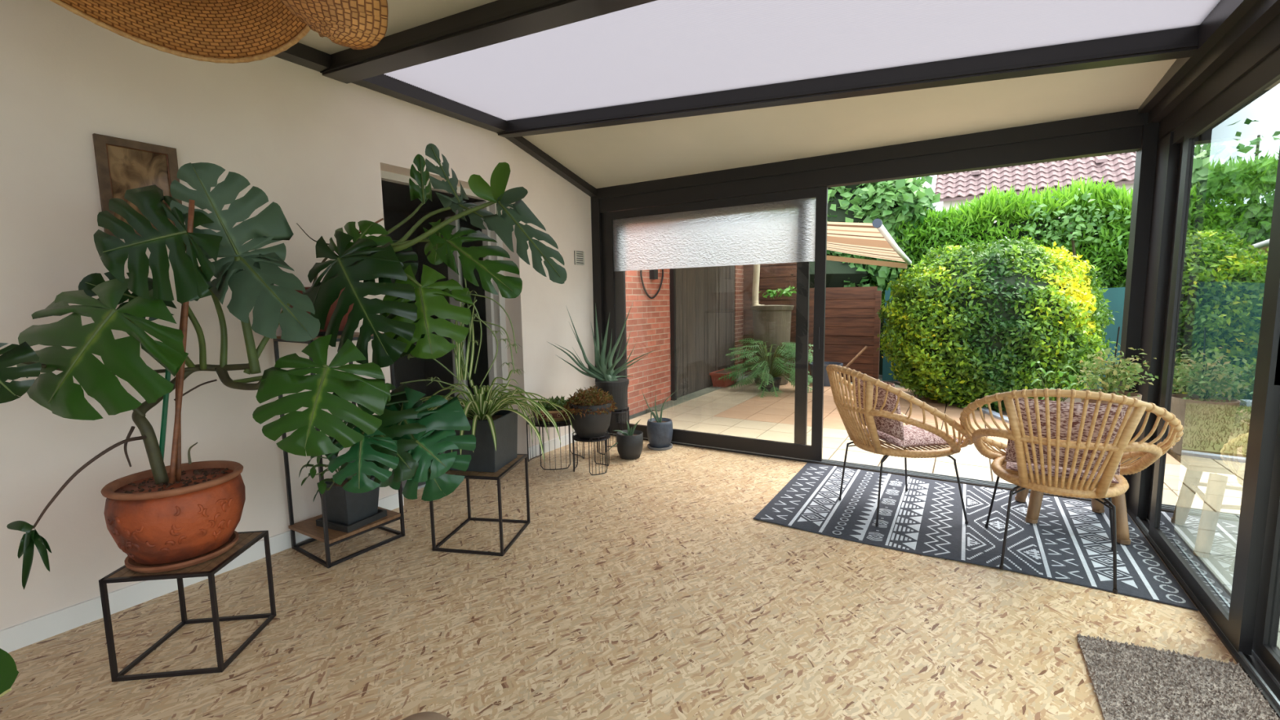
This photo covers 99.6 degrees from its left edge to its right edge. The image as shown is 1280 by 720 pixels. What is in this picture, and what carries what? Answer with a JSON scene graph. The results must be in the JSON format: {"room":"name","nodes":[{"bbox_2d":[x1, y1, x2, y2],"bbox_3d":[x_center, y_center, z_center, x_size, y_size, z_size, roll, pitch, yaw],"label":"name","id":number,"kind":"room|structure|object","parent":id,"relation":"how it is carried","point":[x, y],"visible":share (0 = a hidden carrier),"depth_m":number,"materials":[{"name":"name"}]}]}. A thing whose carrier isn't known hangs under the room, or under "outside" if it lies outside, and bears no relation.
{"room":"sunroom","nodes":[
{"label":"sunroom","id":0,"kind":"room"},
{"bbox_2d":[0,0,595,630],"bbox_3d":[-2.174,-0.453,3.088,0.260,3.100,6.300,3,7,31],"label":"wall","id":1,"kind":"structure","parent":0,"point":[317,145],"depth_m":2.69,"materials":[{"name":"paint"}]},
{"bbox_2d":[92,133,182,239],"bbox_3d":[-2.328,-0.787,2.530,0.022,0.450,0.290,3,7,31],"label":"framed picture","id":2,"kind":"object","parent":1,"relation":"attached to","point":[122,165],"visible":0.54,"depth_m":2.49,"materials":[{"name":"brown wood"}]},
{"bbox_2d":[106,144,173,231],"bbox_3d":[-2.333,-0.787,2.533,0.010,0.380,0.220,3,7,31],"label":"print","id":3,"kind":"object","parent":2,"relation":"on","point":[129,166],"depth_m":2.51},
{"bbox_2d":[0,493,404,653],"bbox_3d":[-2.659,1.167,2.147,0.014,0.100,3.870,3,7,31],"label":"baseboard","id":4,"kind":"structure","parent":1,"relation":"attached to","point":[28,633],"depth_m":2.52,"materials":[{"name":"white"}]},
{"bbox_2d":[380,169,509,491],"bbox_3d":[-1.776,-0.223,4.461,0.627,2.330,1.260,3,7,31],"label":"door frame","id":5,"kind":"structure","parent":1,"relation":"in","point":[495,313],"depth_m":4.81,"materials":[{"name":"white"}]},
{"bbox_2d":[526,432,576,458],"bbox_3d":[-0.734,0.788,5.319,0.014,0.100,1.070,3,7,31],"label":"baseboard","id":6,"kind":"structure","parent":1,"relation":"attached to","point":[548,446],"depth_m":5.14,"materials":[{"name":"white"}]},
{"bbox_2d":[573,250,584,265],"bbox_3d":[-0.602,-1.014,5.386,0.020,0.135,0.145,3,7,31],"label":"air vent","id":7,"kind":"object","parent":1,"relation":"in","point":[579,256],"visible":1,"depth_m":5.38,"materials":[{"name":"grey plastic"}]},
{"bbox_2d":[381,180,488,488],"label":"door","id":8,"kind":"structure","parent":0,"point":[397,205],"depth_m":7.57,"materials":[{"name":"grey glass"}]},
{"bbox_2d":[0,435,1237,719],"bbox_3d":[-0.288,1.212,2.118,4.710,0.060,6.260,3,7,31],"label":"floor","id":9,"kind":"structure","parent":0,"point":[649,587],"depth_m":2.34,"materials":[{"name":"wood"}]},
{"bbox_2d":[0,648,18,697],"bbox_3d":[-2.178,0.984,1.693,0.402,0.546,0.217,-2,6,-6],"label":"floor plant","id":10,"kind":"object","parent":9,"relation":"on","point":[9,673],"visible":1,"depth_m":1.73,"materials":[{"name":"green plant"}]},
{"bbox_2d":[98,530,276,682],"bbox_3d":[-1.831,0.990,2.236,0.385,0.405,0.384,-2,6,-7],"label":"plant stand","id":11,"kind":"object","parent":9,"relation":"on","point":[246,540],"visible":0.74,"depth_m":2.08,"materials":[{"name":"black metal"}]},
{"bbox_2d":[0,162,391,590],"bbox_3d":[-1.694,0.000,2.188,1.309,1.569,0.618,-3,7,-17],"label":"monstera","id":12,"kind":"object","parent":11,"relation":"on","point":[175,516],"visible":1,"depth_m":2.09,"materials":[{"name":"plant"}]},
{"bbox_2d":[100,460,245,564],"bbox_3d":[-1.857,0.616,2.188,0.434,0.305,0.434,3,7,31],"label":"pot","id":13,"kind":"object","parent":12,"relation":"on","point":[190,515],"depth_m":2.07,"materials":[{"name":"ceramic"}]},
{"bbox_2d":[273,332,404,568],"bbox_3d":[-1.745,0.471,3.144,0.431,1.237,0.466,3,7,31],"label":"plant stand","id":14,"kind":"object","parent":9,"relation":"on","point":[331,537],"visible":0.52,"depth_m":3.08,"materials":[{"name":"black metal"}]},
{"bbox_2d":[276,332,383,340],"bbox_3d":[-1.753,-0.138,3.081,0.395,0.014,0.420,3,7,31],"label":"shelf","id":15,"kind":"object","parent":14,"relation":"attached to","point":[356,335],"depth_m":2.98,"materials":[{"name":"brown wood"}]},
{"bbox_2d":[288,506,400,544],"bbox_3d":[-1.736,0.950,3.198,0.415,0.018,0.435,3,7,31],"label":"shelf","id":16,"kind":"object","parent":14,"relation":"attached to","point":[308,527],"depth_m":3.08,"materials":[{"name":"brown wood"}]},
{"bbox_2d":[298,382,475,533],"bbox_3d":[-1.420,0.535,2.732,1.256,0.899,0.578,4,8,40],"label":"monstera","id":17,"kind":"object","parent":14,"relation":"on","point":[400,444],"visible":0.83,"depth_m":2.47,"materials":[{"name":"plant"}]},
{"bbox_2d":[316,475,379,525],"bbox_3d":[-1.690,0.811,3.162,0.234,0.240,0.234,2,7,24],"label":"pot","id":18,"kind":"object","parent":17,"relation":"on","point":[344,508],"depth_m":3.08,"materials":[{"name":"ceramic"}]},
{"bbox_2d":[315,508,386,533],"bbox_3d":[-1.688,0.925,3.175,0.262,0.035,0.262,2,7,24],"label":"tray","id":19,"kind":"object","parent":17,"relation":"on","point":[334,523],"depth_m":3.09,"materials":[{"name":"black plastic"}]},
{"bbox_2d":[289,143,566,368],"bbox_3d":[-1.200,-0.519,2.665,1.722,1.061,0.575,2,7,23],"label":"monstera","id":20,"kind":"object","parent":14,"relation":"on","point":[339,301],"visible":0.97,"depth_m":2.57,"materials":[{"name":"green plant"}]},
{"bbox_2d":[289,286,354,332],"bbox_3d":[-1.785,-0.281,3.049,0.356,0.250,0.356,3,7,31],"label":"pot","id":21,"kind":"object","parent":20,"relation":"on","point":[333,306],"depth_m":2.95,"materials":[{"name":"ceramic"}]},
{"bbox_2d":[401,711,452,719],"bbox_3d":[-0.509,1.053,1.262,0.230,0.448,0.230,3,7,31],"label":"pouf","id":22,"kind":"object","parent":9,"relation":"on","point":[423,715],"visible":1,"depth_m":1.29,"materials":[{"name":"brown"}]},
{"bbox_2d":[429,453,530,555],"bbox_3d":[-0.942,0.842,3.247,0.430,0.450,0.465,0,6,9],"label":"plant stand","id":23,"kind":"object","parent":9,"relation":"on","point":[498,475],"visible":0.59,"depth_m":3.08,"materials":[{"name":"black metal"}]},
{"bbox_2d":[400,278,574,472],"bbox_3d":[-0.936,0.052,3.121,1.095,1.147,1.040,3,7,31],"label":"spider plant","id":24,"kind":"object","parent":23,"relation":"on","point":[494,428],"visible":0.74,"depth_m":3.07,"materials":[{"name":"green plant"}]},
{"bbox_2d":[525,414,584,470],"bbox_3d":[-0.743,0.696,4.767,0.498,0.403,0.498,3,7,31],"label":"wire plant stand","id":25,"kind":"object","parent":9,"relation":"on","point":[559,424],"visible":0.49,"depth_m":4.58,"materials":[{"name":"black metal"}]},
{"bbox_2d":[531,395,570,422],"bbox_3d":[-0.747,0.418,4.737,0.403,0.209,0.404,0,6,8],"label":"potted plant","id":26,"kind":"object","parent":25,"relation":"on","point":[557,415],"visible":0.54,"depth_m":4.61,"materials":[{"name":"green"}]},
{"bbox_2d":[572,430,610,475],"bbox_3d":[-0.403,0.763,4.522,0.318,0.313,0.318,3,7,31],"label":"wire plant stand","id":27,"kind":"object","parent":9,"relation":"on","point":[575,437],"visible":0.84,"depth_m":4.44,"materials":[{"name":"black metal"}]},
{"bbox_2d":[563,385,617,438],"bbox_3d":[-0.413,0.423,4.488,0.449,0.423,0.452,3,7,31],"label":"potted plant","id":28,"kind":"object","parent":27,"relation":"on","point":[591,411],"visible":1,"depth_m":4.37,"materials":[{"name":"ceramic"}]},
{"bbox_2d":[596,406,629,454],"bbox_3d":[-0.252,0.644,5.074,0.308,0.423,0.308,3,7,31],"label":"wire plant stand","id":29,"kind":"object","parent":9,"relation":"on","point":[626,409],"visible":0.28,"depth_m":5.01,"materials":[{"name":"black metal"}]},
{"bbox_2d":[549,303,657,411],"bbox_3d":[-0.318,-0.033,5.009,1.019,0.992,0.316,0,6,10],"label":"aloe","id":30,"kind":"object","parent":29,"relation":"on","point":[617,387],"visible":0.99,"depth_m":5.01,"materials":[{"name":"plant"}]},
{"bbox_2d":[595,377,629,411],"bbox_3d":[-0.257,0.324,5.039,0.316,0.275,0.316,3,7,31],"label":"pot","id":31,"kind":"object","parent":30,"relation":"on","point":[617,388],"depth_m":4.93,"materials":[{"name":"grey ceramic"}]},
{"bbox_2d":[603,420,643,459],"bbox_3d":[-0.147,0.693,4.855,0.349,0.371,0.240,-1,6,2],"label":"aloe","id":32,"kind":"object","parent":9,"relation":"on","point":[629,442],"visible":1,"depth_m":4.77,"materials":[{"name":"ceramic"}]},
{"bbox_2d":[616,429,643,459],"bbox_3d":[-0.091,0.764,4.861,0.240,0.228,0.240,3,7,31],"label":"pot","id":33,"kind":"object","parent":32,"relation":"on","point":[629,444],"depth_m":4.77,"materials":[{"name":"grey ceramic"}]},
{"bbox_2d":[641,391,675,450],"bbox_3d":[0.188,0.550,5.154,0.259,0.580,0.260,-7,9,-44],"label":"aloe","id":34,"kind":"object","parent":9,"relation":"on","point":[660,430],"visible":1,"depth_m":5.09,"materials":[{"name":"grey ceramic"}]},
{"bbox_2d":[646,417,672,448],"bbox_3d":[0.191,0.699,5.178,0.250,0.254,0.250,3,7,31],"label":"pot","id":35,"kind":"object","parent":34,"relation":"on","point":[660,430],"depth_m":5.09,"materials":[{"name":"grey ceramic"}]},
{"bbox_2d":[753,462,1198,610],"bbox_3d":[1.942,0.987,3.497,2.040,0.013,1.396,3,7,31],"label":"patterned rug","id":36,"kind":"object","parent":9,"relation":"on","point":[1069,542],"visible":0.94,"depth_m":3.29,"materials":[{"name":"grey fabric"}]},
{"bbox_2d":[826,364,973,526],"bbox_3d":[1.643,0.502,3.498,0.855,0.966,0.917,-2,6,-8],"label":"rattan chair","id":37,"kind":"object","parent":36,"relation":"on","point":[856,433],"visible":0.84,"depth_m":3.28,"materials":[{"name":"beige wicker"}]},
{"bbox_2d":[863,424,964,447],"bbox_3d":[1.748,0.489,3.513,0.446,0.065,0.446,-2,6,-8],"label":"seat cushion","id":38,"kind":"object","parent":37,"relation":"on","point":[913,436],"visible":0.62,"depth_m":3.35,"materials":[{"name":"pink fabric"}]},
{"bbox_2d":[854,377,904,441],"bbox_3d":[1.513,0.290,3.456,0.150,0.357,0.455,-2,6,-8],"label":"cushion","id":39,"kind":"object","parent":38,"relation":"on","point":[891,427],"visible":0.4,"depth_m":3.29,"materials":[{"name":"pink fabric"}]},
{"bbox_2d":[959,388,1183,594],"bbox_3d":[2.151,0.571,2.788,0.917,0.966,0.855,3,7,33],"label":"rattan chair","id":40,"kind":"object","parent":36,"relation":"on","point":[1149,452],"visible":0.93,"depth_m":2.54,"materials":[{"name":"beige wicker"}]},
{"bbox_2d":[1004,447,1119,483],"bbox_3d":[2.208,0.551,2.876,0.446,0.065,0.446,3,7,33],"label":"seat cushion","id":41,"kind":"object","parent":40,"relation":"on","point":[1010,465],"visible":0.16,"depth_m":2.72,"materials":[{"name":"pink fabric"}]},
{"bbox_2d":[1004,397,1128,475],"bbox_3d":[2.077,0.368,2.658,0.457,0.357,0.154,3,8,35],"label":"cushion","id":42,"kind":"object","parent":41,"relation":"on","point":[1011,456],"visible":0.47,"depth_m":2.60,"materials":[{"name":"pink fabric"}]},
{"bbox_2d":[1014,452,1137,544],"bbox_3d":[2.650,0.761,3.327,0.521,0.466,0.562,3,7,31],"label":"wooden stool","id":43,"kind":"object","parent":36,"relation":"on","point":[1036,497],"visible":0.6,"depth_m":3.28,"materials":[{"name":"brown wood"}]},
{"bbox_2d":[1031,360,1079,401],"bbox_3d":[2.574,0.263,3.373,0.257,0.517,0.236,3,7,31],"label":"basil","id":44,"kind":"object","parent":43,"relation":"on","point":[1071,378],"visible":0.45,"depth_m":3.33,"materials":[{"name":"green plant"}]},
{"bbox_2d":[1074,326,1158,412],"bbox_3d":[2.849,0.164,3.262,0.376,0.730,0.405,3,7,31],"label":"potted plant","id":45,"kind":"object","parent":43,"relation":"on","point":[1118,373],"visible":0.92,"depth_m":3.22,"materials":[{"name":"green plant"}]},
{"bbox_2d":[1076,633,1279,719],"bbox_3d":[1.605,1.217,1.436,0.522,0.030,1.677,3,7,31],"label":"mat","id":46,"kind":"object","parent":9,"relation":"on","point":[1132,682],"visible":1,"depth_m":1.92,"materials":[{"name":"carpet"}]},
{"bbox_2d":[625,268,671,415],"bbox_3d":[-0.152,-0.703,6.681,0.203,2.750,1.890,3,7,31],"label":"brick wall","id":47,"kind":"structure","parent":0,"point":[648,320],"depth_m":6.95,"materials":[{"name":"red brick"}]},
{"bbox_2d":[640,268,663,298],"bbox_3d":[0.164,-0.988,6.923,0.069,0.411,0.588,3,7,31],"label":"hose","id":48,"kind":"object","parent":47,"relation":"attached to","point":[653,273],"visible":0.88,"depth_m":6.90,"materials":[{"name":"black rubber"}]},
{"bbox_2d":[675,265,734,398],"bbox_3d":[0.990,-0.895,8.499,0.151,2.700,2.340,3,7,31],"label":"wall","id":49,"kind":"structure","parent":0,"point":[705,295],"depth_m":8.37,"materials":[{"name":"grey wood"}]},
{"bbox_2d":[669,268,676,400],"bbox_3d":[0.366,-0.724,7.487,0.260,2.600,0.060,3,7,31],"label":"trim","id":50,"kind":"structure","parent":49,"relation":"attached to","point":[672,271],"depth_m":7.45,"materials":[{"name":"black metal"}]},
{"bbox_2d":[645,376,751,413],"bbox_3d":[1.034,0.496,8.368,0.200,0.062,3.400,3,7,31],"label":"trim","id":51,"kind":"structure","parent":49,"relation":"attached to","point":[682,399],"depth_m":7.67,"materials":[{"name":"concrete"}]},
{"bbox_2d":[826,218,911,268],"bbox_3d":[1.980,-1.677,7.182,2.737,0.931,2.801,3,7,31],"label":"awning","id":52,"kind":"object","parent":49,"relation":"attached to","point":[873,239],"visible":0.41,"depth_m":6.75,"materials":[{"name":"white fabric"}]},
{"bbox_2d":[733,265,744,377],"bbox_3d":[1.827,-1.062,9.905,0.204,2.700,0.950,3,7,31],"label":"brick pier","id":53,"kind":"object","parent":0,"point":[739,269],"visible":0.32,"depth_m":9.60,"materials":[{"name":"beige"}]},
{"bbox_2d":[274,0,1279,196],"bbox_3d":[-0.240,-1.460,1.706,4.390,0.480,6.350,3,7,31],"label":"ceiling","id":54,"kind":"structure","parent":0,"point":[600,93],"depth_m":3.04,"materials":[{"name":"white paint"}]},
{"bbox_2d":[49,0,387,63],"bbox_3d":[-1.345,-1.132,1.388,0.977,0.740,1.076,-6,8,-41],"label":"rattan pendant lamp","id":55,"kind":"object","parent":54,"relation":"hanging from","point":[214,31],"visible":1,"depth_m":1.79,"materials":[{"name":"brown wicker"}]},
{"bbox_2d":[629,378,1081,484],"bbox_3d":[3.128,1.082,2.787,9.420,0.062,10.750,3,7,31],"label":"terrace","id":56,"kind":"object","parent":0,"point":[738,411],"visible":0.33,"depth_m":6.19,"materials":[{"name":"brown tile"}]},
{"bbox_2d":[709,368,738,387],"bbox_3d":[1.396,0.293,8.855,0.290,0.223,0.630,3,7,31],"label":"planter","id":57,"kind":"object","parent":56,"relation":"on","point":[715,375],"visible":0.6,"depth_m":8.64,"materials":[{"name":"brown ceramic"}]},
{"bbox_2d":[718,337,813,397],"bbox_3d":[1.976,0.084,8.223,1.228,0.801,1.391,-5,8,-34],"label":"philodendron","id":58,"kind":"object","parent":56,"relation":"on","point":[770,380],"visible":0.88,"depth_m":8.11,"materials":[{"name":"green plant"}]},
{"bbox_2d":[758,377,781,391],"bbox_3d":[1.992,0.373,8.301,0.340,0.190,0.340,3,7,31],"label":"pot","id":59,"kind":"object","parent":58,"relation":"on","point":[776,380],"depth_m":8.18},
{"bbox_2d":[750,304,793,385],"bbox_3d":[2.174,-0.258,8.938,0.690,1.300,0.690,3,7,31],"label":"barrel","id":60,"kind":"object","parent":56,"relation":"on","point":[771,323],"visible":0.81,"depth_m":8.66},
{"bbox_2d":[751,264,764,306],"bbox_3d":[1.986,-1.567,9.017,0.136,1.510,0.301,-3,7,-20],"label":"downpipe","id":61,"kind":"object","parent":60,"relation":"attached to","point":[756,274],"visible":0.34,"depth_m":9.09,"materials":[{"name":"beige plastic"}]},
{"bbox_2d":[758,285,796,299],"bbox_3d":[2.356,-0.997,9.155,0.729,0.520,0.311,2,7,23],"label":"sprig","id":62,"kind":"object","parent":60,"relation":"on","point":[786,292],"visible":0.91,"depth_m":9.11,"materials":[{"name":"green plant"}]},
{"bbox_2d":[808,361,843,386],"bbox_3d":[3.012,0.226,8.781,0.524,0.345,0.524,3,7,31],"label":"plastic bucket","id":63,"kind":"object","parent":56,"relation":"on","point":[826,382],"visible":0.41,"depth_m":8.61,"materials":[{"name":"grey plastic"}]},
{"bbox_2d":[591,109,1159,505],"bbox_3d":[1.413,-0.416,4.561,4.370,2.590,0.140,3,7,31],"label":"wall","id":64,"kind":"structure","parent":0,"point":[1128,131],"depth_m":3.94,"materials":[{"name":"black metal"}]},
{"bbox_2d":[601,213,609,432],"bbox_3d":[-0.332,-0.358,5.650,0.065,2.295,0.060,3,7,31],"label":"trim","id":65,"kind":"structure","parent":64,"relation":"attached to","point":[603,226],"depth_m":5.58,"materials":[{"name":"black metal"}]},
{"bbox_2d":[615,261,809,444],"bbox_3d":[0.598,-0.309,5.103,1.945,2.245,0.035,3,7,31],"label":"door","id":66,"kind":"structure","parent":64,"relation":"in","point":[802,268],"depth_m":4.67,"materials":[{"name":"black metal"}]},
{"bbox_2d":[604,186,827,461],"bbox_3d":[0.602,-0.315,5.041,2.165,2.270,0.035,3,7,31],"label":"door","id":67,"kind":"structure","parent":64,"relation":"in","point":[790,226],"depth_m":4.83,"materials":[{"name":"black metal"}]},
{"bbox_2d":[817,327,819,348],"bbox_3d":[1.478,-0.181,4.476,0.010,0.180,0.012,3,7,31],"label":"door frame","id":68,"kind":"structure","parent":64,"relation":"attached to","point":[818,327],"depth_m":4.47,"materials":[{"name":"black metal"}]},
{"bbox_2d":[1126,13,1279,718],"bbox_3d":[1.638,0.074,0.779,0.150,2.430,6.200,3,7,31],"label":"window frame","id":69,"kind":"structure","parent":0,"point":[1260,53],"depth_m":3.11,"materials":[{"name":"black metal"}]},
{"bbox_2d":[1146,141,1183,520],"bbox_3d":[3.016,-0.110,3.042,0.035,2.220,0.350,3,7,31],"label":"door","id":70,"kind":"structure","parent":69,"relation":"in","point":[1182,143],"depth_m":3.15,"materials":[{"name":"black metal"}]},
{"bbox_2d":[1148,61,1279,655],"bbox_3d":[2.609,-0.041,2.468,0.035,2.220,1.220,3,7,31],"label":"door","id":71,"kind":"structure","parent":69,"relation":"in","point":[1211,492],"depth_m":2.32,"materials":[{"name":"clear glass"}]},
{"bbox_2d":[1252,335,1279,683],"bbox_3d":[2.049,0.076,1.482,0.070,2.220,1.180,3,7,31],"label":"door","id":72,"kind":"structure","parent":69,"relation":"in","point":[1266,638],"depth_m":1.99,"materials":[{"name":"black metal"}]},
{"label":"outside","id":73,"kind":"structure","parent":0,"visible":0},
{"bbox_2d":[629,374,908,419],"bbox_3d":[12.426,-0.655,18.678,30.000,0.240,35.270,3,7,31],"label":"ground","id":74,"kind":"structure","parent":73,"point":[896,384],"depth_m":8.84,"materials":[{"name":"yellow tile"}]},
{"bbox_2d":[742,262,881,381],"bbox_3d":[2.857,-0.737,9.231,2.290,2.166,0.080,3,7,31],"label":"fence","id":75,"kind":"object","parent":74,"relation":"on","point":[839,313],"visible":0.6,"depth_m":8.98,"materials":[{"name":"brown wood"}]},
{"bbox_2d":[743,264,795,378],"bbox_3d":[2.330,-0.734,9.587,1.040,2.100,0.020,3,7,31],"label":"trim","id":76,"kind":"structure","parent":75,"relation":"attached to","point":[787,264],"depth_m":9.48,"materials":[{"name":"brown wood"}]},
{"bbox_2d":[808,298,875,382],"bbox_3d":[3.294,-0.349,9.047,1.200,1.420,0.020,3,7,31],"label":"trim","id":77,"kind":"structure","parent":75,"relation":"attached to","point":[837,299],"depth_m":8.89,"materials":[{"name":"brown wood"}]},
{"bbox_2d":[845,346,867,368],"bbox_3d":[3.479,-0.043,8.719,0.387,0.363,0.040,-2,6,-8],"label":"wooden pole","id":78,"kind":"object","parent":75,"relation":"attached to","point":[865,347],"visible":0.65,"depth_m":8.70,"materials":[{"name":"brown wood"}]},
{"bbox_2d":[791,176,940,300],"bbox_3d":[3.301,-2.127,10.471,4.295,4.644,2.900,3,7,31],"label":"leafy tree","id":79,"kind":"object","parent":74,"relation":"on","point":[903,199],"visible":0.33,"depth_m":9.19,"materials":[{"name":"green plant"}]},
{"bbox_2d":[959,397,1008,422],"bbox_3d":[5.621,0.819,4.738,1.741,0.090,7.179,-5,8,-34],"label":"kerb","id":80,"kind":"object","parent":74,"relation":"on","point":[984,410],"visible":0.05,"depth_m":6.28,"materials":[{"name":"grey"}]},
{"bbox_2d":[875,235,1119,412],"bbox_3d":[4.431,-0.426,6.965,2.583,2.278,2.114,2,7,23],"label":"shrub","id":81,"kind":"object","parent":74,"relation":"on","point":[975,318],"visible":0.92,"depth_m":6.28,"materials":[{"name":"green plant"}]},
{"bbox_2d":[871,175,1133,374],"bbox_3d":[9.129,-1.242,6.914,12.074,3.479,1.510,3,7,31],"label":"conifer hedge","id":82,"kind":"object","parent":74,"relation":"on","point":[975,221],"visible":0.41,"depth_m":8.31,"materials":[{"name":"green plant"}]},
{"bbox_2d":[1010,186,1130,262],"bbox_3d":[6.284,-1.805,7.958,1.526,1.468,0.602,2,7,25],"label":"climbing shrub","id":83,"kind":"object","parent":82,"relation":"attached to","point":[1070,226],"visible":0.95,"depth_m":7.87,"materials":[{"name":"green plant"}]},
{"bbox_2d":[932,151,1136,222],"bbox_3d":[12.342,-4.229,17.215,5.140,7.066,7.119,3,7,31],"label":"tiled roof","id":84,"kind":"structure","parent":74,"relation":"on","point":[954,188],"depth_m":14.63,"materials":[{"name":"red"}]},
{"bbox_2d":[970,169,980,175],"bbox_3d":[9.706,-5.447,15.659,0.240,0.220,0.300,3,7,31],"label":"roof vent","id":85,"kind":"object","parent":84,"relation":"attached to","point":[973,172],"depth_m":15.57,"materials":[{"name":"tile"}]},
{"bbox_2d":[1094,155,1107,163],"bbox_3d":[12.059,-5.247,14.150,0.240,0.220,0.300,3,7,31],"label":"roof vent","id":86,"kind":"object","parent":84,"relation":"attached to","point":[1100,159],"depth_m":14.09,"materials":[{"name":"tile"}]},
{"label":"planting bed","id":87,"kind":"object","parent":74,"relation":"on","visible":0},
{"bbox_2d":[882,287,1124,390],"bbox_3d":[8.502,-0.216,6.552,10.200,1.570,0.125,3,7,31],"label":"fence","id":88,"kind":"object","parent":87,"relation":"on","point":[1116,295],"visible":0.11,"depth_m":7.62,"materials":[{"name":"green"}]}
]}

